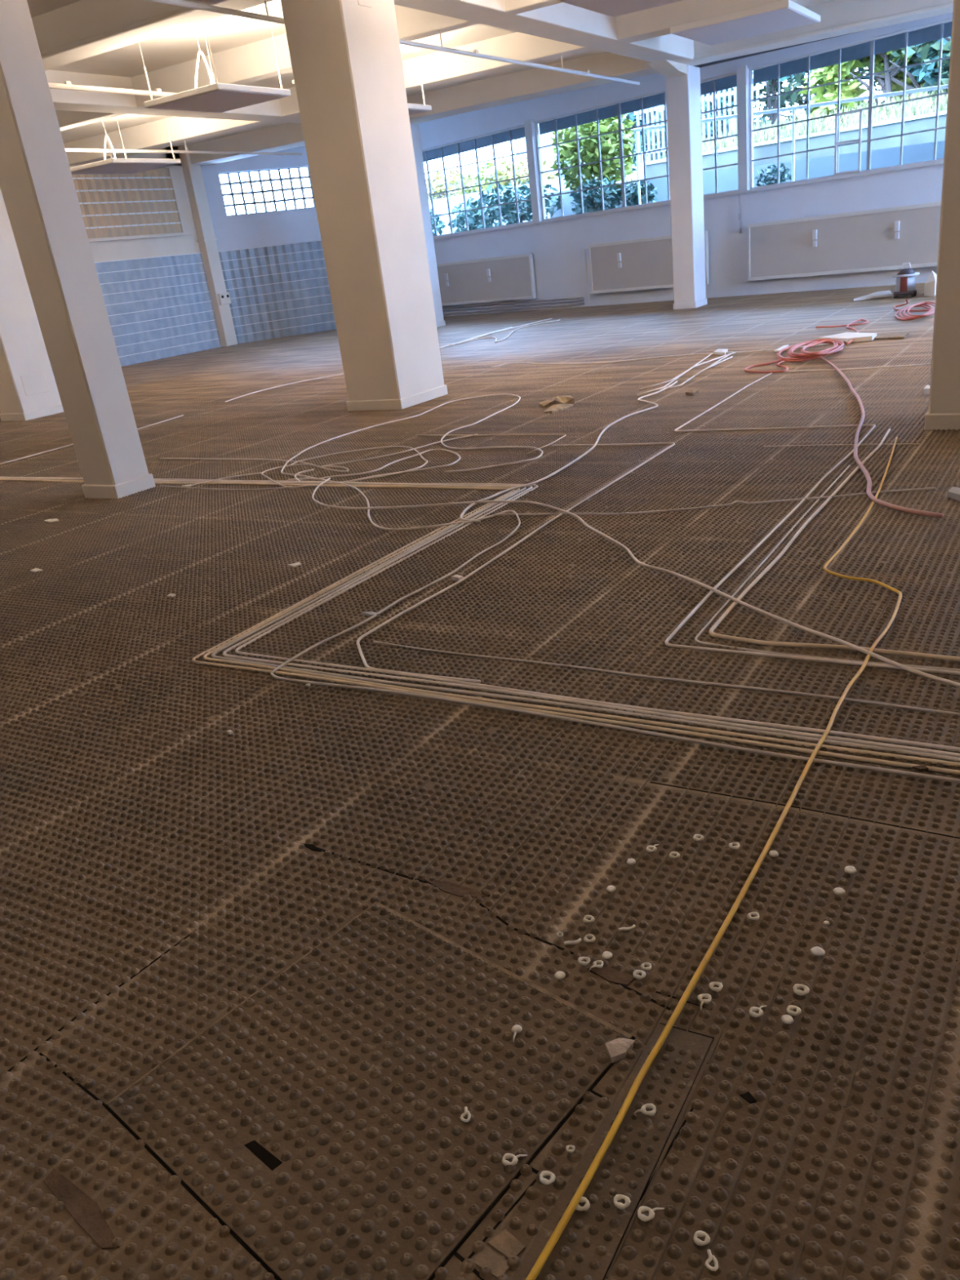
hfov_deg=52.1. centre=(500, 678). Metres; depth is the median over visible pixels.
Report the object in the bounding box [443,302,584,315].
pipe
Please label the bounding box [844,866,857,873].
ring
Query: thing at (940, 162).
trim
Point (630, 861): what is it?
ring
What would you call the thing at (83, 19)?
beam
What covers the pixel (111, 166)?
light panel
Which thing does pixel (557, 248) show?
wall
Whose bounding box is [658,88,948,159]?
fence
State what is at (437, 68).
beam
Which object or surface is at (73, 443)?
pipe
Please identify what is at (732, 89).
tree
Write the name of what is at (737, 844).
ring
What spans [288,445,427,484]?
pipe
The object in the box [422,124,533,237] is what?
window
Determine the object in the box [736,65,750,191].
trim
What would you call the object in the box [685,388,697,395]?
offcut
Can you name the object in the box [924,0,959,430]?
column
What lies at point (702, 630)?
pipe
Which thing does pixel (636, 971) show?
ring
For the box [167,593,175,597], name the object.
paper scrap
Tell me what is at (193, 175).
column
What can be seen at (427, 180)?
shrub
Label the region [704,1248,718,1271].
ring
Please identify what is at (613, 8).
light panel
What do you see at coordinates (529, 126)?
trim
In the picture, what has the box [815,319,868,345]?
hose
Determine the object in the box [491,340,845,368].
pipe
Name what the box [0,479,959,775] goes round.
pipe
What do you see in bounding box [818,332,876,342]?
sheet
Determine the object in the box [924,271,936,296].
plastic bag
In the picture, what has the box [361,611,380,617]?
clip
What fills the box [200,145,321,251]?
wall
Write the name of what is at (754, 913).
ring
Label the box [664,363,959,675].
pipe
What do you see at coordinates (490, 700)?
pipe
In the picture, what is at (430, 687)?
pipe
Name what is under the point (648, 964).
ring
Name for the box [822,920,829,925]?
ring
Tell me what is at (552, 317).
pipe
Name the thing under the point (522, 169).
shrub
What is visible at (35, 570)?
paper scrap
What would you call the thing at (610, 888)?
ring
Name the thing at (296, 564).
paper scrap
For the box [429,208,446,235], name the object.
shrub
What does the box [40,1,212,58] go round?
trim
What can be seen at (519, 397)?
pipe
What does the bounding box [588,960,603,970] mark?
ring
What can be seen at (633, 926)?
ring
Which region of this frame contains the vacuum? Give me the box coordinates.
[892,262,919,297]
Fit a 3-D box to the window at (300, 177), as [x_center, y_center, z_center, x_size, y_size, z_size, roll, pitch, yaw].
[-4.300,-10.136,20.312,2.992,0.820,0.040,-18,26,-23]
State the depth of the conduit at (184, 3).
10.07 m
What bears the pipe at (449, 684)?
on the floor
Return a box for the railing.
[633,84,948,204]
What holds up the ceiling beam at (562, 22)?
attached to the ceiling
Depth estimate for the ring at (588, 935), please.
1.90 m
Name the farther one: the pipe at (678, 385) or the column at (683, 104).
the column at (683, 104)
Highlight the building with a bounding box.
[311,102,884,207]
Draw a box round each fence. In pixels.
[634,78,763,163]
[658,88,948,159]
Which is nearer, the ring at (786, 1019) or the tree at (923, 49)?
the ring at (786, 1019)
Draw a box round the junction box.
[217,292,231,305]
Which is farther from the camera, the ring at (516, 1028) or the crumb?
the crumb
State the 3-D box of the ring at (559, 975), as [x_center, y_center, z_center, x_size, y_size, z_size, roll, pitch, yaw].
[0.111,0.547,1.815,0.020,0.004,0.019,7,27,30]
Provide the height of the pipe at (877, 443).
0.008 m
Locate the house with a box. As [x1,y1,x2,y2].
[514,105,664,183]
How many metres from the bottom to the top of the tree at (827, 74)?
4.500 m
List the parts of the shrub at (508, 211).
stem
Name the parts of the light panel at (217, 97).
suspension rod, suspension rod, frame, suspension rod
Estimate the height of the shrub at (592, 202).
1.125 m
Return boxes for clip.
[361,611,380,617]
[451,574,463,581]
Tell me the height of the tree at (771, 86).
4.991 m
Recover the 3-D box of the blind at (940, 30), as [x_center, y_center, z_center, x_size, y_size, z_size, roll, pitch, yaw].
[6.497,-9.177,13.791,6.311,0.348,0.015,13,30,38]
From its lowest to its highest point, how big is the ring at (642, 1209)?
0.009 m
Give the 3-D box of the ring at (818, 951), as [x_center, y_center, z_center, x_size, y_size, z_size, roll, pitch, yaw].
[0.581,0.497,1.796,0.027,0.004,0.023,7,27,30]
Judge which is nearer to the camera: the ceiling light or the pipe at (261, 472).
the pipe at (261, 472)
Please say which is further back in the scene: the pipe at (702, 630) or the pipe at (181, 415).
the pipe at (181, 415)
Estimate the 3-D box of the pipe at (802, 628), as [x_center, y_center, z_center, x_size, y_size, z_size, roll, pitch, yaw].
[0.249,-0.647,4.457,0.677,0.016,4.707,-22,28,-30]
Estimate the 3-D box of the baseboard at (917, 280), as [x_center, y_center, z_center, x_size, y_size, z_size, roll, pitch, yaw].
[4.805,-6.545,16.537,18.497,0.070,0.015,13,30,38]
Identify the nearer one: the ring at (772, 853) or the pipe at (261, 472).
the ring at (772, 853)
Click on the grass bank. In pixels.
(852, 116)
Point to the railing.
(793, 108)
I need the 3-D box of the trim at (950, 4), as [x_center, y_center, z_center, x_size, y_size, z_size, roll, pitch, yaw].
[6.895,-8.308,11.623,9.600,0.045,0.030,7,27,30]
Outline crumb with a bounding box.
[911,764,928,771]
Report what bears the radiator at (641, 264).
attached to the wall at (557, 248)
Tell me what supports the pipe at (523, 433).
on the floor
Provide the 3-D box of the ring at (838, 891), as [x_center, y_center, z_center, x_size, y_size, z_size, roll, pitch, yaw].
[0.672,0.420,1.945,0.025,0.004,0.021,7,27,30]
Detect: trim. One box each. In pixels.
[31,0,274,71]
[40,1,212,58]
[196,238,217,242]
[433,160,943,239]
[524,119,542,222]
[647,59,687,77]
[693,2,953,60]
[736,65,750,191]
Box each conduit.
[48,80,175,97]
[65,140,302,155]
[146,0,639,84]
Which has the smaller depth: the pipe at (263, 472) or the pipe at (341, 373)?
the pipe at (263, 472)
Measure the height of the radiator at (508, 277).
0.835 m
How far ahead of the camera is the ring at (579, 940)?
1.89 m
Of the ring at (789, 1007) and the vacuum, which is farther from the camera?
the vacuum
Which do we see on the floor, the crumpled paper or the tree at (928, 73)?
the crumpled paper
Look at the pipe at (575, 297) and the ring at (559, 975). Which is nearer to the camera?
the ring at (559, 975)
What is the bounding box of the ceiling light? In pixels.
[670,0,820,45]
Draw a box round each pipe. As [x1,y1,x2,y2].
[0,443,73,464]
[0,476,959,757]
[0,477,959,762]
[0,478,959,767]
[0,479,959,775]
[4,476,959,751]
[137,414,183,429]
[159,433,477,471]
[159,484,292,490]
[187,471,262,487]
[225,373,343,402]
[261,463,323,488]
[270,513,959,782]
[279,468,314,484]
[280,393,543,481]
[287,477,516,530]
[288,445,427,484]
[311,477,959,687]
[319,448,461,483]
[356,442,675,683]
[373,640,959,715]
[415,433,566,453]
[439,317,552,348]
[442,296,584,309]
[442,299,584,311]
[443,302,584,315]
[448,319,559,346]
[455,326,512,344]
[459,381,677,523]
[463,487,936,524]
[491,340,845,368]
[636,351,733,395]
[639,351,737,390]
[657,355,732,390]
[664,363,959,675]
[694,30,865,67]
[694,464,959,671]
[708,428,959,661]
[764,443,919,447]
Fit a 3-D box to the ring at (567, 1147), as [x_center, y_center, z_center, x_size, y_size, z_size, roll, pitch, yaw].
[0.105,0.702,1.467,0.015,0.006,0.013,7,27,30]
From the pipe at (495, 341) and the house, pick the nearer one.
the pipe at (495, 341)
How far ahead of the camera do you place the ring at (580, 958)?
1.84 m
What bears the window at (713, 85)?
in the wall at (557, 248)
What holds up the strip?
on the floor
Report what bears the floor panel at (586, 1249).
on the floor
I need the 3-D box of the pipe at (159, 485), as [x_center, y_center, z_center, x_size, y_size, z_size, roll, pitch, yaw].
[-1.849,-1.256,6.451,1.164,0.008,0.097,6,27,28]
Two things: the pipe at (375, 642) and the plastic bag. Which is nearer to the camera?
the pipe at (375, 642)
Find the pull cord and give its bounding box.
[738,194,741,233]
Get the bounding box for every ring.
[460,1106,471,1122]
[502,1153,527,1165]
[511,1024,522,1042]
[539,1170,555,1184]
[554,971,565,979]
[556,931,563,937]
[564,937,581,945]
[565,1145,575,1153]
[575,1196,590,1210]
[577,956,591,965]
[582,915,595,923]
[583,933,595,942]
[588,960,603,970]
[601,951,612,959]
[605,885,616,892]
[613,1194,631,1208]
[617,924,635,931]
[626,858,635,864]
[632,969,646,979]
[634,1103,656,1115]
[637,1205,664,1221]
[640,962,651,970]
[645,844,658,852]
[669,851,679,858]
[693,834,704,840]
[693,1230,710,1245]
[697,993,711,1009]
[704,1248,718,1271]
[709,982,723,991]
[728,842,739,849]
[746,911,759,919]
[749,1004,766,1017]
[768,850,778,856]
[781,1014,794,1023]
[786,1004,801,1015]
[792,983,809,995]
[809,946,825,955]
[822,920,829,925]
[832,887,845,894]
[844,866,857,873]
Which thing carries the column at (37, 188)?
on the floor
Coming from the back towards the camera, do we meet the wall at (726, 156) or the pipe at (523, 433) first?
the wall at (726, 156)
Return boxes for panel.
[70,116,181,174]
[104,901,635,1279]
[138,4,290,112]
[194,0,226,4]
[407,40,431,115]
[511,1022,714,1279]
[557,0,683,17]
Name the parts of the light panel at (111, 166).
suspension rod, frame, suspension rod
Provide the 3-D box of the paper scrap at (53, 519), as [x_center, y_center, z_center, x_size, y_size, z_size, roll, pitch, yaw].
[-2.783,-0.989,6.113,0.120,0.008,0.056,13,31,39]
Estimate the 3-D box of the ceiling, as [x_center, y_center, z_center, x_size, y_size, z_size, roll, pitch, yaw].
[-1.272,-6.290,8.227,20.900,0.250,25.500,7,27,30]
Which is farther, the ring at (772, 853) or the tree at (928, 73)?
the tree at (928, 73)
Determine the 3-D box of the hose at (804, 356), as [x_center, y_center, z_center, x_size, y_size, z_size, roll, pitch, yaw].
[2.201,-2.090,7.104,0.907,0.093,6.658,0,25,15]
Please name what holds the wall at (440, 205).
on the trim
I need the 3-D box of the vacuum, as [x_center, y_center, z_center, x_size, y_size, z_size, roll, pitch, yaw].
[5.512,-5.421,13.337,0.343,0.428,0.343,7,27,30]
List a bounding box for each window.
[71,167,182,238]
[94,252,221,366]
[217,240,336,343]
[218,166,315,216]
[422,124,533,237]
[533,71,737,221]
[748,17,952,190]
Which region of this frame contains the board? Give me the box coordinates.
[874,332,908,338]
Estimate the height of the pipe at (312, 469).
0.013 m
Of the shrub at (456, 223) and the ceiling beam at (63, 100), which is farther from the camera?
the shrub at (456, 223)
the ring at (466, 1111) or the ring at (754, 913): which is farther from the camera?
the ring at (754, 913)
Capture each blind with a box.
[422,127,524,162]
[538,75,737,134]
[753,21,952,84]
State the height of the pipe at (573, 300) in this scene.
0.040 m
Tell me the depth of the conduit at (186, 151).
15.71 m
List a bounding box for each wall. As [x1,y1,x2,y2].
[69,146,200,262]
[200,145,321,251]
[417,12,952,312]
[428,174,610,235]
[547,140,945,217]
[642,110,946,179]
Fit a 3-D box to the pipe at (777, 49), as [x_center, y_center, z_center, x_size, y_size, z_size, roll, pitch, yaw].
[6.215,-9.141,13.385,8.509,0.084,0.044,13,30,38]
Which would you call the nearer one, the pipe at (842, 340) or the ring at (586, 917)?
the ring at (586, 917)
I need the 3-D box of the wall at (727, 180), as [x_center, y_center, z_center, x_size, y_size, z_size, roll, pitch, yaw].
[9.204,-9.142,17.092,20.563,1.160,0.200,13,30,38]
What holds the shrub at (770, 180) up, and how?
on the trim
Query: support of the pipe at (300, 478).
on the floor
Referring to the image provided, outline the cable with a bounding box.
[525,436,902,1279]
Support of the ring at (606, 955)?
on the floor
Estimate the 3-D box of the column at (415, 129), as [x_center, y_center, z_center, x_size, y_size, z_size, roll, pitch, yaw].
[-1.518,-8.137,17.817,0.438,3.360,0.478,7,27,30]
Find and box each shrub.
[426,168,476,200]
[426,178,444,199]
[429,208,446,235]
[446,200,494,232]
[454,160,526,195]
[462,180,563,228]
[481,155,555,189]
[568,177,622,213]
[615,177,658,207]
[754,163,791,186]
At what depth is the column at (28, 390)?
11.49 m
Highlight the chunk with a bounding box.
[604,1037,635,1062]
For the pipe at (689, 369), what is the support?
on the floor
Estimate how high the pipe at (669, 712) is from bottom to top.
0.016 m
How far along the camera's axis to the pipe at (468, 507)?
5.87 m
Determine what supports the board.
on the floor
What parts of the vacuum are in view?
tank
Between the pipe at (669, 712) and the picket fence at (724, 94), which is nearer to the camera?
the pipe at (669, 712)
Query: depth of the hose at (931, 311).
11.37 m
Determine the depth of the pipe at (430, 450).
6.35 m
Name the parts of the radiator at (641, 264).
panel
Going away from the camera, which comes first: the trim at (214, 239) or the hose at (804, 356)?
the hose at (804, 356)
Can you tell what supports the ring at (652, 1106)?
on the floor panel at (586, 1249)
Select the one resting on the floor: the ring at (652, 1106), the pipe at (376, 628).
the pipe at (376, 628)
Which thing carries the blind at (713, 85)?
attached to the window at (713, 85)
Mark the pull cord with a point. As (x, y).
(740, 228)
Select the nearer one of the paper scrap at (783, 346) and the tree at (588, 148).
the paper scrap at (783, 346)
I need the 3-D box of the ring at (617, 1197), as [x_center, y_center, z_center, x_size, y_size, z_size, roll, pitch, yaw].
[0.171,0.734,1.377,0.024,0.009,0.022,7,27,30]
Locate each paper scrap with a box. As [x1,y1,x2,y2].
[30,568,42,572]
[44,518,58,522]
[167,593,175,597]
[288,562,301,567]
[713,348,728,355]
[773,344,788,351]
[923,384,929,395]
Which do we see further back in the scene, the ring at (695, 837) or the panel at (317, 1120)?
the ring at (695, 837)
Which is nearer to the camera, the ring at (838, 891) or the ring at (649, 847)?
the ring at (838, 891)
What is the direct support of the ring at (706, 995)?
on the floor
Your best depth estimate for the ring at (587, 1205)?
1.38 m
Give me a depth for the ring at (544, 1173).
1.42 m
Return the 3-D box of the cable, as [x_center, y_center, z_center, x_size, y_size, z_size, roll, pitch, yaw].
[1.202,-0.260,3.333,0.295,0.010,5.356,4,26,25]
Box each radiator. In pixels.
[436,253,536,306]
[584,231,709,305]
[747,201,941,280]
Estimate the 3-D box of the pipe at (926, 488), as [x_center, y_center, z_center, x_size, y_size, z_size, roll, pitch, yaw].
[0.914,-0.831,4.712,2.217,0.009,0.143,-2,24,12]
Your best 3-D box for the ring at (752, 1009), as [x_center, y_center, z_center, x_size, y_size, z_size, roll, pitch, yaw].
[0.441,0.566,1.681,0.024,0.009,0.036,7,27,30]
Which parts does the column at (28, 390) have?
plate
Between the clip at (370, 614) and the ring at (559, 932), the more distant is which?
the clip at (370, 614)
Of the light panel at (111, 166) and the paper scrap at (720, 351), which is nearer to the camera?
the paper scrap at (720, 351)
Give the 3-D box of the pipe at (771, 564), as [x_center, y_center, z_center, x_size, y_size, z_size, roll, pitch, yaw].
[1.884,-0.748,4.258,0.965,0.015,3.321,7,27,30]
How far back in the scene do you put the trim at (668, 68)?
14.10 m
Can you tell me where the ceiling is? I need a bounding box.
[26,0,837,146]
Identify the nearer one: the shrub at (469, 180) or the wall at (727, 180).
the wall at (727, 180)
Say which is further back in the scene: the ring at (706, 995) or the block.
the block
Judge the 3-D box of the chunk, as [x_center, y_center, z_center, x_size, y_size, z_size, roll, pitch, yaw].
[0.201,0.616,1.643,0.056,0.016,0.034,-19,26,-25]
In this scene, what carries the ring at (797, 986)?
on the floor
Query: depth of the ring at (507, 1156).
1.46 m
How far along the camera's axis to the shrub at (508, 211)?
22.35 m
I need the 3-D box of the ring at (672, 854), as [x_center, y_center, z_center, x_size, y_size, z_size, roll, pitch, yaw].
[0.377,0.381,2.119,0.024,0.009,0.022,7,27,30]
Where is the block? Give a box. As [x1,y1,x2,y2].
[947,486,959,501]
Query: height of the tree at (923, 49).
5.253 m
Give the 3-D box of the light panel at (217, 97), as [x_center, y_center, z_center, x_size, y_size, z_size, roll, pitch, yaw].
[-2.886,-6.202,9.782,1.020,0.794,1.050,7,27,30]
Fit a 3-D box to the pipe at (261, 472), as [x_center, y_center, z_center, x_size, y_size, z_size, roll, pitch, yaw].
[-1.880,-1.368,6.713,0.507,0.009,0.069,-15,25,-17]
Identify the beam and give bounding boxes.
[44,69,301,123]
[55,0,562,130]
[63,0,818,164]
[186,0,953,165]
[394,0,706,66]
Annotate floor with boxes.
[0,282,959,1279]
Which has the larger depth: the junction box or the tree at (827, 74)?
the tree at (827, 74)
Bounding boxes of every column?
[0,0,155,499]
[0,188,64,421]
[177,145,237,346]
[280,0,448,411]
[409,123,445,327]
[665,64,707,309]
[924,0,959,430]
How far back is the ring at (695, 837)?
2.17 m
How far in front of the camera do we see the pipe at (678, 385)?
8.52 m
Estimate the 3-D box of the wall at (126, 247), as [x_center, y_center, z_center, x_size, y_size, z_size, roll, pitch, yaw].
[-10.946,-5.524,11.871,0.380,1.890,19.980,7,27,30]
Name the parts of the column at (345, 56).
plate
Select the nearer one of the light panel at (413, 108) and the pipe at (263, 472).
the pipe at (263, 472)
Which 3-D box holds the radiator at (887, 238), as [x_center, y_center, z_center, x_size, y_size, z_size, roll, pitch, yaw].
[5.564,-6.908,15.544,3.474,0.885,0.170,13,30,38]
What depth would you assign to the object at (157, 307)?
18.91 m
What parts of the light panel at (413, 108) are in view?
frame, suspension rod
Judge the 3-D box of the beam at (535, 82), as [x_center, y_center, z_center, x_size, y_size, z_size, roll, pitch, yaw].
[2.582,-9.149,14.332,19.900,0.349,0.580,7,27,30]
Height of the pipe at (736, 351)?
0.013 m
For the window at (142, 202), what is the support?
in the wall at (126, 247)
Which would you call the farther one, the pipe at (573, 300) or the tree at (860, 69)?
the tree at (860, 69)
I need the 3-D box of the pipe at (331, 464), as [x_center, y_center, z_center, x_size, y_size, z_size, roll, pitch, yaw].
[-1.547,-1.569,7.075,2.635,0.010,1.004,-1,24,14]
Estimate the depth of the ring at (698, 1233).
1.31 m
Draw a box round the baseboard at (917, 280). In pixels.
[443,277,928,316]
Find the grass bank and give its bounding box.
[702,96,946,151]
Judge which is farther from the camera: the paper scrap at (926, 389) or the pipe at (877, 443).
the paper scrap at (926, 389)
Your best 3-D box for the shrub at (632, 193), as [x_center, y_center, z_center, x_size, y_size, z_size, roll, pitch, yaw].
[2.871,-9.954,20.544,0.938,0.995,0.819,7,27,30]
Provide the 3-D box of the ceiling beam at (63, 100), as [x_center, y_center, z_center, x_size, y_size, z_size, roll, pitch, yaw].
[-6.793,-5.772,9.299,0.430,0.350,20.300,7,27,30]
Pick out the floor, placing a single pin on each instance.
(161, 865)
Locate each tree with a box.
[549,114,636,210]
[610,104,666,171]
[700,71,777,137]
[705,69,826,124]
[776,57,884,118]
[797,47,942,118]
[853,35,951,97]
[882,36,951,96]
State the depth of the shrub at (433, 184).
29.77 m
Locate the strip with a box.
[853,290,892,301]
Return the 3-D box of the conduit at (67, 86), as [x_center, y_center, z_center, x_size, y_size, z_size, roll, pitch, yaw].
[-5.193,-5.359,8.570,0.052,0.196,6.420,7,27,30]
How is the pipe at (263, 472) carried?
on the floor
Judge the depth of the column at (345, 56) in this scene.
8.42 m
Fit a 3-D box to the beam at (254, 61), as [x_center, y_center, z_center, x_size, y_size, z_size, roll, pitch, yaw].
[-0.218,-6.868,9.942,19.900,0.349,0.210,7,27,30]
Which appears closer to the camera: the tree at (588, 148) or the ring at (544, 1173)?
the ring at (544, 1173)
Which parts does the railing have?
post, rail, post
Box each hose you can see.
[744,338,943,518]
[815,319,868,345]
[893,298,934,320]
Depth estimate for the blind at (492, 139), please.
19.36 m
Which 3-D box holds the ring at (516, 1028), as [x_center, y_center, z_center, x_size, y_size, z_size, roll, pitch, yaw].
[0.026,0.612,1.698,0.019,0.009,0.034,7,27,30]
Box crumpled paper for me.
[538,395,574,413]
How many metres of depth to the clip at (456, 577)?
4.07 m
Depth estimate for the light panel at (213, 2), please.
6.34 m
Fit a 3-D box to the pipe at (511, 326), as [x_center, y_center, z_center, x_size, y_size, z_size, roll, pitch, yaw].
[-0.253,-5.365,15.325,0.082,0.018,2.116,4,26,24]
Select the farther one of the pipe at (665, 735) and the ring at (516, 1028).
the pipe at (665, 735)
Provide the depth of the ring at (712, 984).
1.74 m

